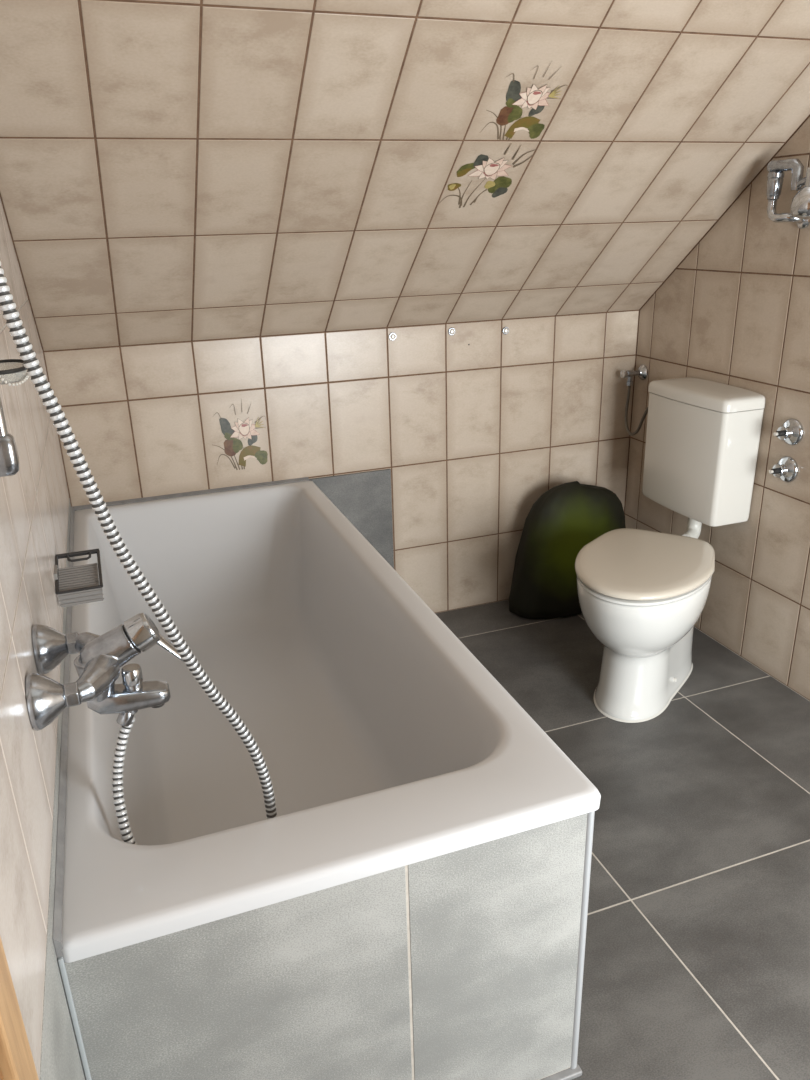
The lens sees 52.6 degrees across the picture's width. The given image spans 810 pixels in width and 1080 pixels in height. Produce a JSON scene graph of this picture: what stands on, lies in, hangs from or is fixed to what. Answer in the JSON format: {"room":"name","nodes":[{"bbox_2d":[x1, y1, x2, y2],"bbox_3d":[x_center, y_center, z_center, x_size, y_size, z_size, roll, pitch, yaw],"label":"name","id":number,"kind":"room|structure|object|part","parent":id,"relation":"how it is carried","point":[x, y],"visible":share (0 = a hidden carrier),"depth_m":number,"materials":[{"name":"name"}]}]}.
{"room":"bathroom","nodes":[
{"label":"bathroom","id":0,"kind":"room"},
{"bbox_2d":[0,199,85,1079],"bbox_3d":[-0.514,-0.189,0.874,0.060,2.480,3.060,-9,22,-18],"label":"wall","id":1,"kind":"structure","parent":0,"point":[35,505],"depth_m":1.01,"materials":[{"name":"tile"}]},
{"bbox_2d":[0,395,18,476],"bbox_3d":[-0.507,-0.445,0.883,0.034,0.779,0.030,-9,22,-18],"label":"shower rail","id":2,"kind":"object","parent":1,"relation":"attached to","point":[9,458],"visible":1,"depth_m":1.00,"materials":[{"name":"silver metal"}]},
{"bbox_2d":[0,359,26,384],"bbox_3d":[-0.545,-0.231,1.131,0.060,0.022,0.115,-9,22,-18],"label":"soap tray","id":3,"kind":"object","parent":1,"relation":"attached to","point":[11,370],"visible":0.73,"depth_m":1.10,"materials":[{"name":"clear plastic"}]},
{"bbox_2d":[0,374,28,385],"bbox_3d":[-0.524,-0.221,1.094,0.022,0.028,0.062,15,26,36],"label":"chain","id":4,"kind":"object","parent":3,"relation":"in","point":[27,376],"visible":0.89,"depth_m":1.09,"materials":[{"name":"white metal"}]},
{"bbox_2d":[0,937,38,1079],"bbox_3d":[-0.144,0.281,0.115,0.020,2.050,0.946,-9,22,-18],"label":"trim","id":5,"kind":"structure","parent":1,"relation":"attached to","point":[16,1058],"depth_m":0.59,"materials":[{"name":"brown wood"}]},
{"bbox_2d":[58,957,91,1079],"bbox_3d":[-0.390,0.736,1.042,0.006,0.546,0.006,-9,22,-18],"label":"trim","id":6,"kind":"structure","parent":1,"relation":"attached to","point":[61,963],"depth_m":0.97,"materials":[{"name":"grey metal"}]},
{"bbox_2d":[54,548,103,606],"bbox_3d":[-0.650,0.074,1.633,0.090,0.063,0.135,-9,22,-18],"label":"soap dish","id":7,"kind":"object","parent":1,"relation":"attached to","point":[75,585],"visible":0.94,"depth_m":1.61,"materials":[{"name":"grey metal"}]},
{"bbox_2d":[26,613,182,730],"bbox_3d":[-0.406,0.180,1.148,0.206,0.150,0.224,-9,22,-18],"label":"mixer","id":8,"kind":"object","parent":1,"relation":"attached to","point":[98,664],"visible":1,"depth_m":1.12,"materials":[{"name":"silver metal"}]},
{"bbox_3d":[-0.394,0.222,1.169,0.111,0.036,0.041,-9,22,-18],"label":"spout","id":9,"kind":"part","parent":8,"relation":"part of","materials":[{"name":"silver metal"}]},
{"bbox_3d":[-0.386,0.194,1.161,0.028,0.032,0.028,-9,22,-18],"label":"diverter knob","id":10,"kind":"part","parent":8,"relation":"part of","materials":[{"name":"silver metal"}]},
{"bbox_2d":[0,261,276,844],"bbox_3d":[-0.326,0.089,1.075,0.253,0.999,0.140,-9,22,-18],"label":"shower hose","id":11,"kind":"object","parent":8,"relation":"attached to","point":[7,305],"visible":0.7,"depth_m":1.01,"materials":[{"name":"white metal"}]},
{"bbox_3d":[-0.335,0.153,1.166,0.055,0.067,0.025,-9,22,-18],"label":"lever","id":12,"kind":"part","parent":8,"relation":"part of","materials":[{"name":"silver metal"}]},
{"bbox_2d":[53,477,308,957],"bbox_3d":[-0.356,0.142,1.795,0.716,0.038,1.688,-9,22,-18],"label":"trim","id":13,"kind":"structure","parent":1,"relation":"attached to","point":[58,901],"depth_m":1.29,"materials":[{"name":"grey plastic"}]},
{"bbox_2d":[43,310,638,612],"bbox_3d":[-0.084,-0.192,2.767,2.015,1.103,0.068,-9,22,-18],"label":"wall","id":14,"kind":"structure","parent":0,"point":[438,447],"depth_m":2.71,"materials":[{"name":"beige tile"}]},
{"bbox_2d":[199,389,271,488],"bbox_3d":[-0.518,-0.308,2.523,0.200,0.299,0.005,-9,22,-18],"label":"decorative tile","id":15,"kind":"structure","parent":14,"relation":"attached to","point":[235,431],"depth_m":2.52,"materials":[{"name":"beige ceramic tile"},{"name":"brown grout"},{"name":"painted floral decal"}]},
{"bbox_2d":[214,400,267,469],"bbox_3d":[-0.508,-0.323,2.520,0.172,0.223,0.002,-9,22,-18],"label":"print","id":16,"kind":"object","parent":15,"relation":"attached to","point":[240,426],"depth_m":2.52,"materials":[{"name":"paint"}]},
{"bbox_2d":[389,332,395,340],"bbox_3d":[-0.038,-0.640,2.581,0.026,0.026,0.013,-9,22,-18],"label":"cap","id":17,"kind":"object","parent":14,"relation":"attached to","point":[392,336],"visible":1,"depth_m":2.58,"materials":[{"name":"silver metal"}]},
{"bbox_2d":[448,327,454,335],"bbox_3d":[0.152,-0.672,2.644,0.026,0.026,0.013,-9,22,-18],"label":"cap","id":18,"kind":"object","parent":14,"relation":"attached to","point":[451,331],"visible":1,"depth_m":2.64,"materials":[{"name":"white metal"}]},
{"bbox_2d":[502,327,508,334],"bbox_3d":[0.335,-0.691,2.708,0.026,0.026,0.013,-9,22,-18],"label":"cap","id":19,"kind":"object","parent":14,"relation":"attached to","point":[505,330],"visible":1,"depth_m":2.71,"materials":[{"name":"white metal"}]},
{"bbox_2d":[0,0,809,350],"bbox_3d":[0.180,-1.052,1.573,2.015,1.473,1.801,-9,22,-18],"label":"ceiling","id":20,"kind":"structure","parent":0,"point":[171,170],"depth_m":1.86,"materials":[{"name":"beige tile"}]},
{"bbox_2d":[429,141,538,227],"bbox_3d":[0.190,-0.883,2.050,0.200,0.188,0.233,-9,22,-18],"label":"decorative tile","id":21,"kind":"structure","parent":20,"relation":"on","point":[484,176],"depth_m":2.04,"materials":[{"name":"beige tile"},{"name":"brown grout"},{"name":"painted floral decal"}]},
{"bbox_2d":[444,143,533,207],"bbox_3d":[0.200,-0.892,2.016,0.194,0.136,0.172,-9,22,-18],"label":"print","id":22,"kind":"object","parent":21,"relation":"attached to","point":[483,175],"depth_m":2.01,"materials":[{"name":"tile"}]},
{"bbox_2d":[465,24,597,139],"bbox_3d":[0.266,-0.982,1.778,0.200,0.188,0.233,-9,22,-18],"label":"decorative tile","id":23,"kind":"structure","parent":20,"relation":"on","point":[535,65],"depth_m":1.76,"materials":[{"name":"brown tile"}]},
{"bbox_2d":[482,63,567,139],"bbox_3d":[0.266,-0.969,1.814,0.172,0.136,0.171,-9,22,-18],"label":"print","id":24,"kind":"object","parent":23,"relation":"attached to","point":[520,101],"depth_m":1.81,"materials":[{"name":"tile"}]},
{"bbox_2d":[435,600,809,1079],"bbox_3d":[0.453,0.812,1.629,2.015,0.060,3.060,-9,22,-18],"label":"floor","id":25,"kind":"structure","parent":0,"point":[697,957],"depth_m":1.82,"materials":[{"name":"tile"}]},
{"bbox_2d":[64,811,594,1079],"bbox_3d":[-0.342,0.413,1.891,0.722,0.536,1.688,-9,22,-18],"label":"surround","id":26,"kind":"object","parent":25,"relation":"on","point":[467,963],"visible":0.57,"depth_m":1.13,"materials":[{"name":"tile"}]},
{"bbox_2d":[62,481,600,962],"bbox_3d":[-0.342,0.326,1.861,0.726,0.410,1.680,-9,22,-18],"label":"bathtub","id":27,"kind":"object","parent":26,"relation":"in","point":[384,743],"visible":0.82,"depth_m":1.77,"materials":[{"name":"white ceramic"}]},
{"bbox_3d":[0.272,0.633,1.273,0.015,0.532,0.015,-9,22,-18],"label":"corner trim","id":28,"kind":"part","parent":26,"relation":"part of","materials":[{"name":"silver metal"}]},
{"bbox_2d":[508,481,625,618],"bbox_3d":[0.592,0.018,2.938,0.458,0.473,0.216,-9,22,-18],"label":"bag","id":29,"kind":"object","parent":25,"relation":"on","point":[567,517],"visible":0.81,"depth_m":2.84,"materials":[{"name":"green plastic"}]},
{"bbox_2d":[575,528,714,722],"bbox_3d":[0.685,0.245,2.382,0.368,0.444,0.568,10,24,28],"label":"toilet","id":30,"kind":"object","parent":25,"relation":"on","point":[642,594],"visible":1,"depth_m":2.24,"materials":[{"name":"white ceramic"}]},
{"bbox_3d":[0.660,0.082,2.282,0.360,0.012,0.479,10,24,28],"label":"seat","id":31,"kind":"part","parent":30,"relation":"part of","materials":[{"name":"beige plastic"}]},
{"bbox_3d":[0.688,0.264,2.393,0.356,0.401,0.555,10,24,28],"label":"bowl","id":32,"kind":"part","parent":30,"relation":"part of","materials":[{"name":"white ceramic"}]},
{"bbox_3d":[0.659,0.061,2.274,0.368,0.022,0.487,10,24,28],"label":"lid","id":33,"kind":"part","parent":30,"relation":"part of","materials":[{"name":"beige plastic"}]},
{"bbox_2d":[624,115,809,700],"bbox_3d":[1.357,-0.482,1.500,0.060,2.480,3.060,-9,22,-18],"label":"wall","id":34,"kind":"structure","parent":0,"point":[735,311],"depth_m":2.44,"materials":[{"name":"beige tile"}]},
{"bbox_2d":[620,365,647,435],"bbox_3d":[0.839,-0.463,2.818,0.089,0.239,0.267,-9,22,-18],"label":"angle valve","id":35,"kind":"object","parent":34,"relation":"attached to","point":[642,372],"visible":0.81,"depth_m":2.88,"materials":[{"name":"silver metal"}]},
{"bbox_3d":[0.768,-0.580,2.868,0.022,0.029,0.029,-9,22,-18],"label":"handle","id":36,"kind":"part","parent":35,"relation":"part of","materials":[{"name":"silver metal"}]},
{"bbox_2d":[642,377,764,538],"bbox_3d":[0.913,-0.236,2.583,0.158,0.497,0.372,-9,22,-18],"label":"cistern","id":37,"kind":"object","parent":34,"relation":"attached to","point":[703,436],"visible":0.92,"depth_m":2.46,"materials":[{"name":"white ceramic"}]},
{"bbox_3d":[0.907,-0.449,2.501,0.158,0.040,0.372,-9,22,-18],"label":"tank lid","id":38,"kind":"part","parent":37,"relation":"part of","materials":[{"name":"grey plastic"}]},
{"bbox_2d":[769,456,798,482],"bbox_3d":[1.061,-0.197,2.322,0.069,0.076,0.076,-9,22,-18],"label":"valve","id":39,"kind":"object","parent":34,"relation":"attached to","point":[786,469],"visible":1,"depth_m":2.31,"materials":[{"name":"silver metal"}]},
{"bbox_2d":[766,159,809,228],"bbox_3d":[1.006,-0.888,2.105,0.098,0.170,0.194,-9,22,-18],"label":"pipe fitting","id":40,"kind":"object","parent":34,"relation":"attached to","point":[800,205],"visible":1,"depth_m":2.11,"materials":[{"name":"silver metal"}]},
{"bbox_2d":[774,418,803,444],"bbox_3d":[1.057,-0.298,2.285,0.069,0.076,0.076,-9,22,-18],"label":"valve","id":41,"kind":"object","parent":34,"relation":"attached to","point":[791,431],"visible":1,"depth_m":2.27,"materials":[{"name":"silver metal"}]}
]}

